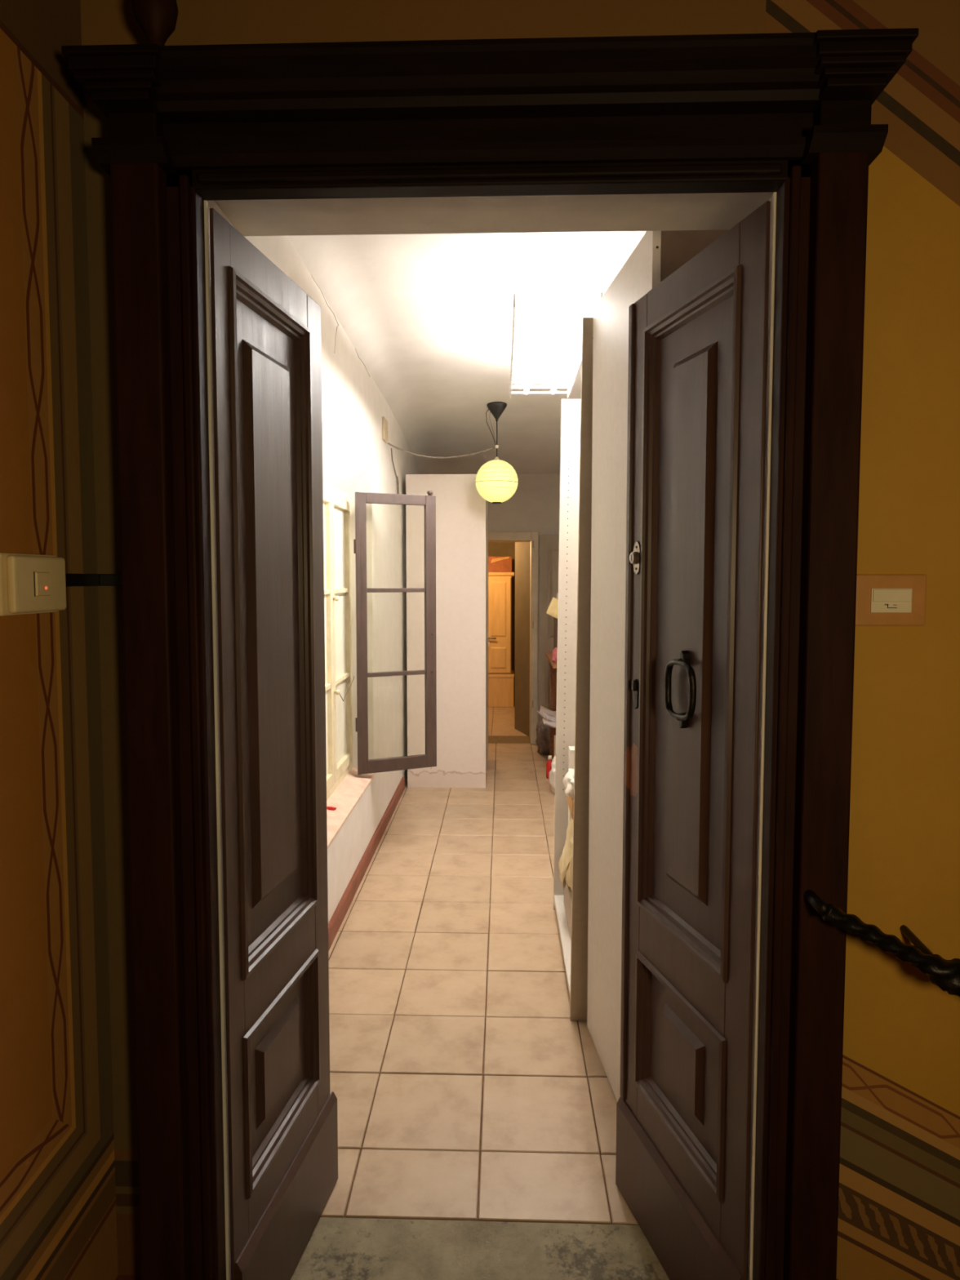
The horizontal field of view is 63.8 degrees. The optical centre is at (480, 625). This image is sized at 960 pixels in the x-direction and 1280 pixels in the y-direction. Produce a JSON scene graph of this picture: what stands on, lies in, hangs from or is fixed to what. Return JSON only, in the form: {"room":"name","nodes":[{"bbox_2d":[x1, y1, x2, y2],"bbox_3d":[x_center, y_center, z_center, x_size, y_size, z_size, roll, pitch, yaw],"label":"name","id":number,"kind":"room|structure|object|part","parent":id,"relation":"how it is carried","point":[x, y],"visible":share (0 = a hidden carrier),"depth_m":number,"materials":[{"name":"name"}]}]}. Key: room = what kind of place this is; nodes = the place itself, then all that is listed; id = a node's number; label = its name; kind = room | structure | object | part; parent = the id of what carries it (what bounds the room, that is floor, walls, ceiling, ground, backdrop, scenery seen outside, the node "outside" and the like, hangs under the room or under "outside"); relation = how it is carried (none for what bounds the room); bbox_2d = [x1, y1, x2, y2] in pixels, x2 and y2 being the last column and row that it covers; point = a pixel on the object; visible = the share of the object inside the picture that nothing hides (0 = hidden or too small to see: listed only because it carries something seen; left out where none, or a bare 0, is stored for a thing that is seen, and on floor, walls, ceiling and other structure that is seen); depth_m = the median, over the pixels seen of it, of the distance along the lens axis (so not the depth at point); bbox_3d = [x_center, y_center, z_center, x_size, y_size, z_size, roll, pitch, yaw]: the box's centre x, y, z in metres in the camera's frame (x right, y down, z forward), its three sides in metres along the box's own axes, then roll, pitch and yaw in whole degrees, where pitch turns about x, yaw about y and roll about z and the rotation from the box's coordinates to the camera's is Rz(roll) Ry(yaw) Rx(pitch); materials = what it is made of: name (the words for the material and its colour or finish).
{"room":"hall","nodes":[
{"label":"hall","id":0,"kind":"room"},
{"bbox_2d":[0,0,419,1279],"bbox_3d":[-0.798,-0.252,2.865,0.275,3.300,8.900,0,3,2],"label":"wall","id":1,"kind":"structure","parent":0,"point":[58,1219],"depth_m":1.30,"materials":[{"name":"paint"}]},
{"bbox_2d":[0,552,66,616],"bbox_3d":[-0.691,-0.063,1.186,0.040,0.092,0.147,0,3,2],"label":"light switch","id":2,"kind":"object","parent":1,"relation":"attached to","point":[30,584],"visible":1,"depth_m":1.16,"materials":[{"name":"beige plastic"}]},
{"bbox_2d":[65,573,121,586],"bbox_3d":[-0.664,-0.078,1.339,0.083,0.022,0.158,0,3,2],"label":"strip","id":3,"kind":"object","parent":1,"relation":"attached to","point":[71,580],"visible":0.51,"depth_m":1.39,"materials":[{"name":"black plastic"}]},
{"bbox_2d":[322,480,374,848],"bbox_3d":[-0.745,0.114,3.697,0.218,1.629,1.520,0,3,2],"label":"window","id":4,"kind":"structure","parent":1,"relation":"in","point":[345,788],"depth_m":4.09,"materials":[{"name":"beige paint"}]},
{"bbox_3d":[-0.778,-0.378,3.668,0.003,0.444,0.375,0,3,2],"label":"pane","id":5,"kind":"part","parent":4,"relation":"part of","materials":[{"name":"glass"}]},
{"bbox_3d":[-0.778,0.081,3.696,0.003,0.476,0.375,0,3,2],"label":"pane","id":6,"kind":"part","parent":4,"relation":"part of","materials":[{"name":"white glass"}]},
{"bbox_3d":[-0.778,0.543,3.724,0.003,0.450,0.375,0,3,2],"label":"pane","id":7,"kind":"part","parent":4,"relation":"part of","materials":[{"name":"white glass"}]},
{"bbox_3d":[-0.776,0.089,3.696,0.044,1.480,0.469,0,3,2],"label":"sash","id":8,"kind":"part","parent":4,"relation":"part of","materials":[{"name":"beige paint"}]},
{"bbox_2d":[326,806,336,810],"bbox_3d":[-0.715,0.885,3.725,0.050,0.025,0.024,-2,4,-35],"label":"scrap","id":9,"kind":"object","parent":4,"relation":"on","point":[331,808],"visible":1,"depth_m":3.71,"materials":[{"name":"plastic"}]},
{"bbox_3d":[-0.787,-0.674,3.651,0.050,0.050,1.420,0,3,2],"label":"frame","id":10,"kind":"part","parent":4,"relation":"part of","materials":[{"name":"beige paint"}]},
{"bbox_3d":[-0.734,-0.135,3.929,0.030,0.028,0.028,0,3,2],"label":"latch knob","id":11,"kind":"part","parent":4,"relation":"part of","materials":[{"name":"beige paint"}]},
{"bbox_3d":[-0.734,0.344,3.958,0.030,0.028,0.028,0,3,2],"label":"latch knob","id":12,"kind":"part","parent":4,"relation":"part of","materials":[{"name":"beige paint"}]},
{"bbox_3d":[-0.787,0.853,3.742,0.050,0.050,1.420,0,3,2],"label":"frame","id":13,"kind":"part","parent":4,"relation":"part of","materials":[{"name":"beige paint"}]},
{"bbox_3d":[-0.764,-0.406,4.141,0.003,0.444,0.375,0,3,2],"label":"pane","id":14,"kind":"part","parent":4,"relation":"part of","materials":[{"name":"glass"}]},
{"bbox_3d":[-0.764,0.053,4.168,0.003,0.476,0.375,0,3,2],"label":"pane","id":15,"kind":"part","parent":4,"relation":"part of","materials":[{"name":"glass"}]},
{"bbox_3d":[-0.764,0.515,4.196,0.003,0.450,0.375,0,3,2],"label":"pane","id":16,"kind":"part","parent":4,"relation":"part of","materials":[{"name":"white glass"}]},
{"bbox_3d":[-0.762,0.061,4.169,0.044,1.480,0.469,0,3,2],"label":"sash","id":17,"kind":"part","parent":4,"relation":"part of","materials":[{"name":"beige paint"}]},
{"bbox_3d":[-0.701,0.901,3.743,0.131,0.051,1.520,0,3,2],"label":"sill","id":18,"kind":"part","parent":4,"relation":"part of","materials":[{"name":"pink stone"}]},
{"bbox_3d":[-0.765,0.045,4.430,0.050,1.580,0.050,0,3,2],"label":"frame","id":19,"kind":"part","parent":4,"relation":"part of","materials":[{"name":"beige paint"}]},
{"bbox_2d":[353,490,436,774],"bbox_3d":[-0.476,0.041,4.390,0.476,1.618,0.047,-2,4,-24],"label":"window","id":20,"kind":"structure","parent":4,"relation":"attached to","point":[365,766],"depth_m":4.38,"materials":[{"name":"grey wood"}]},
{"bbox_3d":[-0.476,-0.709,4.349,0.349,0.056,0.034,-2,4,-24],"label":"rail","id":21,"kind":"part","parent":20,"relation":"part of","materials":[{"name":"beige paint"}]},
{"bbox_3d":[-0.476,0.798,4.440,0.349,0.072,0.034,-2,4,-24],"label":"rail","id":22,"kind":"part","parent":20,"relation":"part of","materials":[{"name":"beige paint"}]},
{"bbox_2d":[328,777,404,951],"bbox_3d":[-0.630,1.299,3.855,0.018,0.085,3.900,0,3,2],"label":"baseboard","id":23,"kind":"structure","parent":1,"relation":"attached to","point":[335,923],"depth_m":4.01,"materials":[{"name":"wood"}]},
{"bbox_2d":[382,416,387,443],"bbox_3d":[-0.597,-1.228,4.865,0.016,0.140,0.150,0,3,2],"label":"junction cover","id":24,"kind":"object","parent":1,"relation":"attached to","point":[384,423],"visible":1,"depth_m":4.81,"materials":[{"name":"plastic"}]},
{"bbox_2d":[386,442,495,493],"bbox_3d":[-0.245,-1.047,5.211,0.694,0.374,0.558,0,3,2],"label":"cable","id":25,"kind":"object","parent":1,"relation":"attached to","point":[388,443],"visible":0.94,"depth_m":5.19,"materials":[{"name":"grey plastic"}]},
{"bbox_2d":[288,231,646,474],"bbox_3d":[0.259,-1.430,4.467,1.750,0.539,5.500,0,3,2],"label":"ceiling","id":26,"kind":"structure","parent":0,"point":[428,317],"depth_m":3.71,"materials":[{"name":"paint"}]},
{"bbox_2d":[475,401,518,503],"bbox_3d":[0.117,-1.196,5.387,0.302,0.687,0.302,0,3,2],"label":"pendant lamp","id":27,"kind":"object","parent":26,"relation":"hanging from","point":[496,480],"visible":1,"depth_m":5.30,"materials":[{"name":"yellow plastic"}]},
{"bbox_3d":[0.117,-1.005,5.399,0.296,0.292,0.296,0,3,2],"label":"lamp shade","id":28,"kind":"part","parent":27,"relation":"part of","materials":[{"name":"yellow paper"}]},
{"bbox_2d":[510,256,602,398],"bbox_3d":[0.314,-1.365,3.617,0.334,0.256,1.470,0,3,2],"label":"ceiling light","id":29,"kind":"object","parent":26,"relation":"hanging from","point":[534,334],"visible":0.89,"depth_m":3.41,"materials":[{"name":"white metal"}]},
{"bbox_3d":[0.151,-1.263,3.628,0.008,0.051,1.470,0,3,2],"label":"rail","id":30,"kind":"part","parent":29,"relation":"part of","materials":[{"name":"white metal"}]},
{"bbox_3d":[0.332,-1.279,4.245,0.318,0.010,0.004,0,3,2],"label":"louvre blade","id":31,"kind":"part","parent":29,"relation":"part of","materials":[{"name":"white metal"}]},
{"bbox_3d":[0.329,-1.272,4.132,0.318,0.010,0.004,0,3,2],"label":"louvre blade","id":32,"kind":"part","parent":29,"relation":"part of","materials":[{"name":"white metal"}]},
{"bbox_3d":[0.325,-1.266,4.019,0.318,0.010,0.004,0,3,2],"label":"louvre blade","id":33,"kind":"part","parent":29,"relation":"part of","materials":[{"name":"white metal"}]},
{"bbox_3d":[0.322,-1.259,3.907,0.318,0.010,0.004,0,3,2],"label":"louvre blade","id":34,"kind":"part","parent":29,"relation":"part of","materials":[{"name":"white metal"}]},
{"bbox_3d":[0.319,-1.252,3.794,0.318,0.010,0.004,0,3,2],"label":"louvre blade","id":35,"kind":"part","parent":29,"relation":"part of","materials":[{"name":"white metal"}]},
{"bbox_3d":[0.316,-1.245,3.681,0.318,0.010,0.004,0,3,2],"label":"louvre blade","id":36,"kind":"part","parent":29,"relation":"part of","materials":[{"name":"white metal"}]},
{"bbox_3d":[0.312,-1.239,3.568,0.318,0.010,0.004,0,3,2],"label":"louvre blade","id":37,"kind":"part","parent":29,"relation":"part of","materials":[{"name":"white metal"}]},
{"bbox_3d":[0.309,-1.232,3.455,0.318,0.010,0.004,0,3,2],"label":"louvre blade","id":38,"kind":"part","parent":29,"relation":"part of","materials":[{"name":"white metal"}]},
{"bbox_3d":[0.305,-1.225,3.342,0.318,0.010,0.004,0,3,2],"label":"louvre blade","id":39,"kind":"part","parent":29,"relation":"part of","materials":[{"name":"white ceramic"}]},
{"bbox_3d":[0.302,-1.218,3.230,0.318,0.010,0.004,0,3,2],"label":"louvre blade","id":40,"kind":"part","parent":29,"relation":"part of","materials":[{"name":"white ceramic"}]},
{"bbox_3d":[0.299,-1.212,3.117,0.318,0.010,0.004,0,3,2],"label":"louvre blade","id":41,"kind":"part","parent":29,"relation":"part of","materials":[{"name":"white ceramic"}]},
{"bbox_3d":[0.295,-1.205,3.004,0.318,0.010,0.004,0,3,2],"label":"louvre blade","id":42,"kind":"part","parent":29,"relation":"part of","materials":[{"name":"white ceramic"}]},
{"bbox_3d":[0.477,-1.262,3.619,0.008,0.051,1.470,0,3,2],"label":"rail","id":43,"kind":"part","parent":29,"relation":"part of","materials":[{"name":"white ceramic"}]},
{"bbox_2d":[320,743,639,1225],"bbox_3d":[0.259,1.365,4.634,1.750,0.141,5.500,0,3,2],"label":"floor","id":44,"kind":"structure","parent":0,"point":[465,1086],"depth_m":2.69,"materials":[{"name":"brown tile"}]},
{"bbox_2d":[405,474,488,788],"bbox_3d":[-0.236,0.026,6.277,0.588,2.337,1.090,0,3,2],"label":"wall","id":45,"kind":"structure","parent":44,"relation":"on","point":[461,511],"depth_m":5.73,"materials":[{"name":"white paint"}]},
{"bbox_3d":[0.041,0.018,6.013,0.018,2.265,0.528,0,3,2],"label":"door","id":46,"kind":"part","parent":45,"relation":"part of","materials":[{"name":"white laminate"}]},
{"bbox_3d":[0.056,-0.014,6.544,0.018,2.265,0.528,0,3,2],"label":"door","id":47,"kind":"part","parent":45,"relation":"part of","materials":[{"name":"white paint"}]},
{"bbox_2d":[535,717,549,755],"bbox_3d":[0.601,0.989,6.924,0.202,0.337,0.212,0,3,2],"label":"bag","id":48,"kind":"object","parent":44,"relation":"on","point":[542,740],"visible":0.6,"depth_m":6.85,"materials":[{"name":"brown fabric"}]},
{"bbox_2d":[546,755,551,778],"bbox_3d":[0.552,1.117,6.084,0.060,0.182,0.060,0,3,2],"label":"bottle","id":49,"kind":"object","parent":44,"relation":"on","point":[549,757],"visible":0.71,"depth_m":6.06,"materials":[{"name":"plastic"}]},
{"bbox_2d":[545,651,556,759],"bbox_3d":[0.836,0.728,6.283,0.555,0.935,1.000,0,3,2],"label":"work table","id":50,"kind":"object","parent":44,"relation":"on","point":[548,655],"visible":0.23,"depth_m":6.62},
{"bbox_2d":[537,706,555,717],"bbox_3d":[0.597,0.729,6.391,0.220,0.092,0.223,1,4,13],"label":"paper sheet","id":51,"kind":"object","parent":50,"relation":"on","point":[542,708],"visible":0.38,"depth_m":6.44,"materials":[{"name":"white paper"}]},
{"bbox_2d":[542,711,555,721],"bbox_3d":[0.619,0.740,6.140,0.220,0.110,0.125,0,3,-4],"label":"paper sheet","id":52,"kind":"object","parent":50,"relation":"on","point":[546,716],"visible":0.33,"depth_m":6.16,"materials":[{"name":"white paper"}]},
{"bbox_2d":[542,718,555,728],"bbox_3d":[0.604,0.762,5.971,0.220,0.057,0.163,0,3,-4],"label":"paper sheet","id":53,"kind":"object","parent":50,"relation":"on","point":[550,723],"visible":0.42,"depth_m":5.99,"materials":[{"name":"white paper"}]},
{"bbox_3d":[0.635,0.723,6.659,0.060,0.900,0.060,0,3,2],"label":"leg","id":54,"kind":"part","parent":50,"relation":"part of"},
{"bbox_2d":[551,647,557,662],"bbox_3d":[0.613,0.223,5.906,0.135,0.117,0.119,0,3,2],"label":"cloth bundle","id":55,"kind":"object","parent":50,"relation":"on","point":[554,655],"visible":0.3,"depth_m":5.88,"materials":[{"name":"pink fabric"}]},
{"bbox_2d":[553,617,557,648],"bbox_3d":[0.799,0.099,6.246,0.370,0.324,0.500,0,3,2],"label":"box","id":56,"kind":"object","parent":50,"relation":"on","point":[555,620],"visible":0.02,"depth_m":6.28,"materials":[{"name":"brown cardboard"}]},
{"bbox_2d":[546,596,558,618],"bbox_3d":[0.605,-0.130,6.080,0.177,0.181,0.029,0,3,-8],"label":"sheet","id":57,"kind":"object","parent":56,"relation":"on","point":[552,610],"visible":0.56,"depth_m":6.08,"materials":[{"name":"beige paper"}]},
{"bbox_2d":[548,755,555,794],"bbox_3d":[0.594,1.102,5.692,0.175,0.260,0.310,0,3,2],"label":"bag","id":58,"kind":"object","parent":44,"relation":"on","point":[552,773],"visible":0.25,"depth_m":5.64,"materials":[{"name":"plastic"}]},
{"bbox_2d":[554,735,555,755],"bbox_3d":[0.745,1.066,6.196,0.270,0.270,0.480,0,3,2],"label":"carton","id":59,"kind":"object","parent":44,"relation":"on","point":[554,735],"visible":0.1,"depth_m":6.35,"materials":[{"name":"white cardboard"}]},
{"bbox_2d":[552,317,593,1021],"bbox_3d":[0.548,0.160,3.140,0.400,2.450,0.950,1,3,2],"label":"bookcase","id":60,"kind":"object","parent":44,"relation":"on","point":[574,608],"visible":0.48,"depth_m":2.74,"materials":[{"name":"laminate"}]},
{"bbox_3d":[0.533,1.321,3.210,0.389,0.022,0.901,1,3,2],"label":"shelf","id":61,"kind":"part","parent":60,"relation":"part of","materials":[{"name":"white laminate"}]},
{"bbox_3d":[0.561,0.162,3.603,0.400,2.390,0.024,1,3,2],"label":"panel","id":62,"kind":"part","parent":60,"relation":"part of","materials":[{"name":"white laminate"}]},
{"bbox_2d":[564,875,572,940],"bbox_3d":[0.519,1.218,3.345,0.275,0.162,0.440,0,3,2],"label":"cardboard box","id":63,"kind":"object","parent":60,"relation":"on","point":[567,891],"visible":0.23,"depth_m":3.31,"materials":[{"name":"brown cardboard"}]},
{"bbox_2d":[558,817,573,891],"bbox_3d":[0.464,0.980,3.322,0.242,0.312,0.331,0,3,2],"label":"plastic bag","id":64,"kind":"object","parent":63,"relation":"on","point":[565,862],"visible":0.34,"depth_m":3.29,"materials":[{"name":"beige plastic"}]},
{"bbox_2d":[567,795,573,819],"bbox_3d":[0.491,0.763,3.324,0.210,0.070,0.270,0,3,2],"label":"carton","id":65,"kind":"object","parent":64,"relation":"on","point":[571,802],"visible":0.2,"depth_m":3.26,"materials":[{"name":"cardboard"}]},
{"bbox_2d":[562,768,573,799],"bbox_3d":[0.463,0.675,3.304,0.213,0.105,0.290,0,3,2],"label":"plastic bag","id":66,"kind":"object","parent":65,"relation":"on","point":[568,780],"visible":0.23,"depth_m":3.26,"materials":[{"name":"white plastic"}]},
{"bbox_2d":[568,746,574,824],"bbox_3d":[0.465,0.842,3.532,0.115,0.563,0.085,0,3,2],"label":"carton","id":67,"kind":"object","parent":63,"relation":"on","point":[571,748],"visible":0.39,"depth_m":3.48,"materials":[{"name":"white cardboard"}]},
{"bbox_3d":[0.534,0.187,2.678,0.400,2.450,0.024,1,3,2],"label":"panel","id":68,"kind":"part","parent":60,"relation":"part of","materials":[{"name":"laminate"}]},
{"bbox_2d":[586,230,728,1102],"bbox_3d":[0.709,0.171,2.309,0.687,2.522,0.631,0,3,2],"label":"wall","id":69,"kind":"structure","parent":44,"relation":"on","point":[658,255],"depth_m":2.36,"materials":[{"name":"paint"}]},
{"bbox_3d":[0.415,0.199,2.319,0.022,2.458,0.630,0,3,-5],"label":"door","id":70,"kind":"part","parent":69,"relation":"part of","materials":[{"name":"white laminate"}]},
{"bbox_3d":[0.752,0.188,2.030,0.585,2.522,0.028,0,3,2],"label":"panel","id":71,"kind":"part","parent":69,"relation":"part of","materials":[{"name":"beige paint"}]},
{"bbox_2d":[488,542,515,699],"bbox_3d":[0.196,-0.331,10.047,2.200,2.600,0.100,0,3,2],"label":"wall","id":72,"kind":"structure","parent":0,"point":[495,548],"depth_m":9.96,"materials":[{"name":"white paint"}]},
{"bbox_2d":[488,699,526,735],"bbox_3d":[0.163,1.103,9.006,2.200,0.141,2.550,0,3,2],"label":"floor","id":73,"kind":"structure","parent":0,"point":[500,719],"depth_m":8.48,"materials":[{"name":"brown tile"}]},
{"bbox_2d":[488,572,514,706],"bbox_3d":[-0.060,0.169,9.644,0.973,1.650,0.519,0,3,2],"label":"armoire","id":74,"kind":"object","parent":73,"relation":"on","point":[500,675],"visible":0.4,"depth_m":9.42,"materials":[{"name":"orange wood"}]},
{"bbox_3d":[0.226,0.402,9.433,0.198,0.270,0.008,0,3,2],"label":"panel","id":75,"kind":"part","parent":74,"relation":"part of","materials":[{"name":"beige wood"}]},
{"bbox_3d":[0.226,-0.192,9.397,0.198,0.680,0.008,0,3,2],"label":"panel","id":76,"kind":"part","parent":74,"relation":"part of","materials":[{"name":"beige wood"}]},
{"bbox_3d":[0.226,0.002,9.423,0.298,1.170,0.022,0,3,2],"label":"door","id":77,"kind":"part","parent":74,"relation":"part of","materials":[{"name":"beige wood"}]},
{"bbox_2d":[488,556,511,572],"bbox_3d":[0.033,-0.752,9.591,0.720,0.190,0.348,0,3,2],"label":"wooden crate","id":78,"kind":"object","parent":74,"relation":"on","point":[495,564],"visible":0.46,"depth_m":9.42,"materials":[{"name":"wood"}]},
{"bbox_3d":[-0.058,0.811,9.702,0.958,0.360,0.480,0,3,2],"label":"drawer","id":79,"kind":"part","parent":74,"relation":"part of","materials":[{"name":"beige wood"}]},
{"bbox_3d":[-0.062,-0.631,9.616,0.968,0.050,0.480,0,3,2],"label":"crown","id":80,"kind":"part","parent":74,"relation":"part of","materials":[{"name":"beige wood"}]},
{"bbox_3d":[-0.060,0.612,9.687,0.973,0.040,0.485,0,3,2],"label":"moulding","id":81,"kind":"part","parent":74,"relation":"part of","materials":[{"name":"beige wood"}]},
{"bbox_2d":[80,0,959,1279],"bbox_3d":[0.397,0.424,1.617,2.800,4.500,0.400,0,3,2],"label":"wall","id":82,"kind":"structure","parent":0,"point":[899,1195],"depth_m":1.39,"materials":[{"name":"paint"}]},
{"bbox_2d":[209,208,337,1279],"bbox_3d":[-0.442,0.350,1.701,0.050,2.226,0.516,1,3,10],"label":"door","id":83,"kind":"structure","parent":82,"relation":"in","point":[282,1126],"depth_m":1.65,"materials":[{"name":"paint"}]},
{"bbox_3d":[-0.452,-0.717,1.621,0.036,0.087,0.360,1,3,10],"label":"rail","id":84,"kind":"part","parent":83,"relation":"part of","materials":[{"name":"paint"}]},
{"bbox_3d":[-0.457,0.004,1.665,0.009,1.358,0.360,1,3,10],"label":"panel","id":85,"kind":"part","parent":83,"relation":"part of","materials":[{"name":"paint"}]},
{"bbox_3d":[-0.440,0.005,1.662,0.028,1.372,0.374,1,3,10],"label":"moulding","id":86,"kind":"part","parent":83,"relation":"part of","materials":[{"name":"paint"}]},
{"bbox_3d":[-0.457,0.972,1.723,0.009,0.323,0.360,1,3,10],"label":"panel","id":87,"kind":"part","parent":83,"relation":"part of","materials":[{"name":"paint"}]},
{"bbox_3d":[-0.452,0.747,1.709,0.036,0.129,0.360,1,3,10],"label":"rail","id":88,"kind":"part","parent":83,"relation":"part of","materials":[{"name":"paint"}]},
{"bbox_3d":[-0.440,0.972,1.720,0.028,0.337,0.374,1,3,10],"label":"moulding","id":89,"kind":"part","parent":83,"relation":"part of","materials":[{"name":"paint"}]},
{"bbox_3d":[-0.452,1.298,1.742,0.036,0.329,0.360,1,3,10],"label":"rail","id":90,"kind":"part","parent":83,"relation":"part of","materials":[{"name":"paint"}]},
{"bbox_2d":[290,1217,669,1279],"bbox_3d":[0.022,1.542,1.693,1.150,0.140,0.405,0,3,2],"label":"threshold","id":91,"kind":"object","parent":82,"relation":"attached to","point":[336,1248],"depth_m":1.80,"materials":[{"name":"stone"}]},
{"bbox_2d":[61,27,918,1279],"bbox_3d":[0.007,0.287,1.346,1.332,2.430,0.154,0,3,2],"label":"trim","id":92,"kind":"structure","parent":82,"relation":"attached to","point":[788,115],"depth_m":1.32,"materials":[{"name":"brown wood"}]},
{"bbox_2d":[131,0,177,45],"bbox_3d":[-0.536,-1.008,1.273,0.072,0.175,0.072,0,3,2],"label":"finial","id":93,"kind":"object","parent":92,"relation":"on","point":[157,19],"visible":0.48,"depth_m":1.26,"materials":[{"name":"brown wood"}]},
{"bbox_3d":[0.008,-0.795,1.321,1.100,0.025,0.068,0,3,2],"label":"head moulding","id":94,"kind":"part","parent":92,"relation":"part of","materials":[{"name":"brown wood"}]},
{"bbox_3d":[0.007,-0.889,1.278,1.090,0.073,0.142,0,3,2],"label":"cornice","id":95,"kind":"part","parent":92,"relation":"part of","materials":[{"name":"brown wood"}]},
{"bbox_2d":[615,200,770,1279],"bbox_3d":[0.441,0.351,1.678,0.057,2.226,0.537,-1,4,-15],"label":"door","id":96,"kind":"structure","parent":82,"relation":"in","point":[697,368],"depth_m":1.63,"materials":[{"name":"paint"}]},
{"bbox_3d":[0.377,-0.161,1.852,0.004,0.080,0.032,-1,4,-15],"label":"lock plate","id":97,"kind":"part","parent":96,"relation":"part of","materials":[{"name":"silver metal"}]},
{"bbox_3d":[0.452,1.298,1.735,0.036,0.329,0.368,-1,4,-15],"label":"rail","id":98,"kind":"part","parent":96,"relation":"part of","materials":[{"name":"paint"}]},
{"bbox_3d":[0.441,0.973,1.713,0.028,0.337,0.382,-1,4,-15],"label":"moulding","id":99,"kind":"part","parent":96,"relation":"part of","materials":[{"name":"paint"}]},
{"bbox_3d":[0.452,0.747,1.702,0.036,0.129,0.368,-1,4,-15],"label":"rail","id":100,"kind":"part","parent":96,"relation":"part of","materials":[{"name":"paint"}]},
{"bbox_3d":[0.457,0.973,1.717,0.009,0.323,0.368,-1,4,-15],"label":"panel","id":101,"kind":"part","parent":96,"relation":"part of","materials":[{"name":"paint"}]},
{"bbox_3d":[0.441,0.005,1.655,0.028,1.372,0.382,-1,4,-15],"label":"moulding","id":102,"kind":"part","parent":96,"relation":"part of","materials":[{"name":"paint"}]},
{"bbox_3d":[0.457,0.005,1.659,0.009,1.358,0.368,-1,4,-15],"label":"panel","id":103,"kind":"part","parent":96,"relation":"part of","materials":[{"name":"paint"}]},
{"bbox_3d":[0.452,-0.716,1.615,0.036,0.087,0.368,-1,4,-15],"label":"rail","id":104,"kind":"part","parent":96,"relation":"part of","materials":[{"name":"paint"}]},
{"bbox_2d":[803,889,959,996],"bbox_3d":[1.036,0.711,1.331,0.954,0.507,0.170,0,3,2],"label":"handrail","id":105,"kind":"object","parent":82,"relation":"attached to","point":[943,973],"visible":1,"depth_m":1.27,"materials":[{"name":"metal"}]},
{"bbox_2d":[855,574,926,626],"bbox_3d":[0.731,-0.044,1.372,0.124,0.092,0.014,0,3,2],"label":"light switch","id":106,"kind":"object","parent":82,"relation":"attached to","point":[882,600],"visible":0.9,"depth_m":1.37,"materials":[{"name":"white plastic"}]},
{"bbox_2d":[514,542,529,736],"bbox_3d":[0.795,-0.199,7.832,0.872,2.600,0.500,0,3,2],"label":"wall","id":107,"kind":"structure","parent":0,"point":[522,688],"depth_m":7.82,"materials":[{"name":"beige paint"}]},
{"bbox_2d":[488,473,559,723],"bbox_3d":[0.269,-0.360,7.437,2.140,2.970,0.300,0,3,2],"label":"wall","id":108,"kind":"structure","parent":0,"point":[535,505],"depth_m":7.24,"materials":[{"name":"white paint"}]},
{"bbox_2d":[488,735,530,743],"bbox_3d":[0.073,1.189,7.561,0.827,0.142,0.350,0,3,2],"label":"trim","id":109,"kind":"structure","parent":108,"relation":"attached to","point":[491,739],"depth_m":7.52,"materials":[{"name":"wood"}]},
{"bbox_2d":[488,531,537,744],"bbox_3d":[0.072,0.119,7.455,0.957,2.010,0.334,0,3,2],"label":"door frame","id":110,"kind":"structure","parent":108,"relation":"in","point":[531,537],"depth_m":7.28,"materials":[{"name":"grey wood"}]},
{"bbox_2d":[538,534,559,722],"bbox_3d":[0.852,0.143,7.223,0.600,1.970,0.042,0,3,6],"label":"door","id":111,"kind":"structure","parent":110,"relation":"attached to","point":[548,544],"depth_m":7.21,"materials":[{"name":"grey wood"}]},
{"bbox_3d":[0.639,0.612,7.258,0.015,0.690,0.010,0,3,6],"label":"moulding","id":112,"kind":"part","parent":111,"relation":"part of","materials":[{"name":"grey wood"}]},
{"bbox_3d":[0.639,-0.296,7.204,0.015,0.870,0.010,0,3,6],"label":"moulding","id":113,"kind":"part","parent":111,"relation":"part of","materials":[{"name":"wood"}]},
{"bbox_3d":[0.851,0.613,7.236,0.400,0.650,0.012,0,3,6],"label":"panel","id":114,"kind":"part","parent":111,"relation":"part of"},
{"bbox_3d":[0.851,-0.295,7.181,0.400,0.830,0.012,0,3,6],"label":"panel","id":115,"kind":"part","parent":111,"relation":"part of","materials":[{"name":"grey wood"}]}
]}

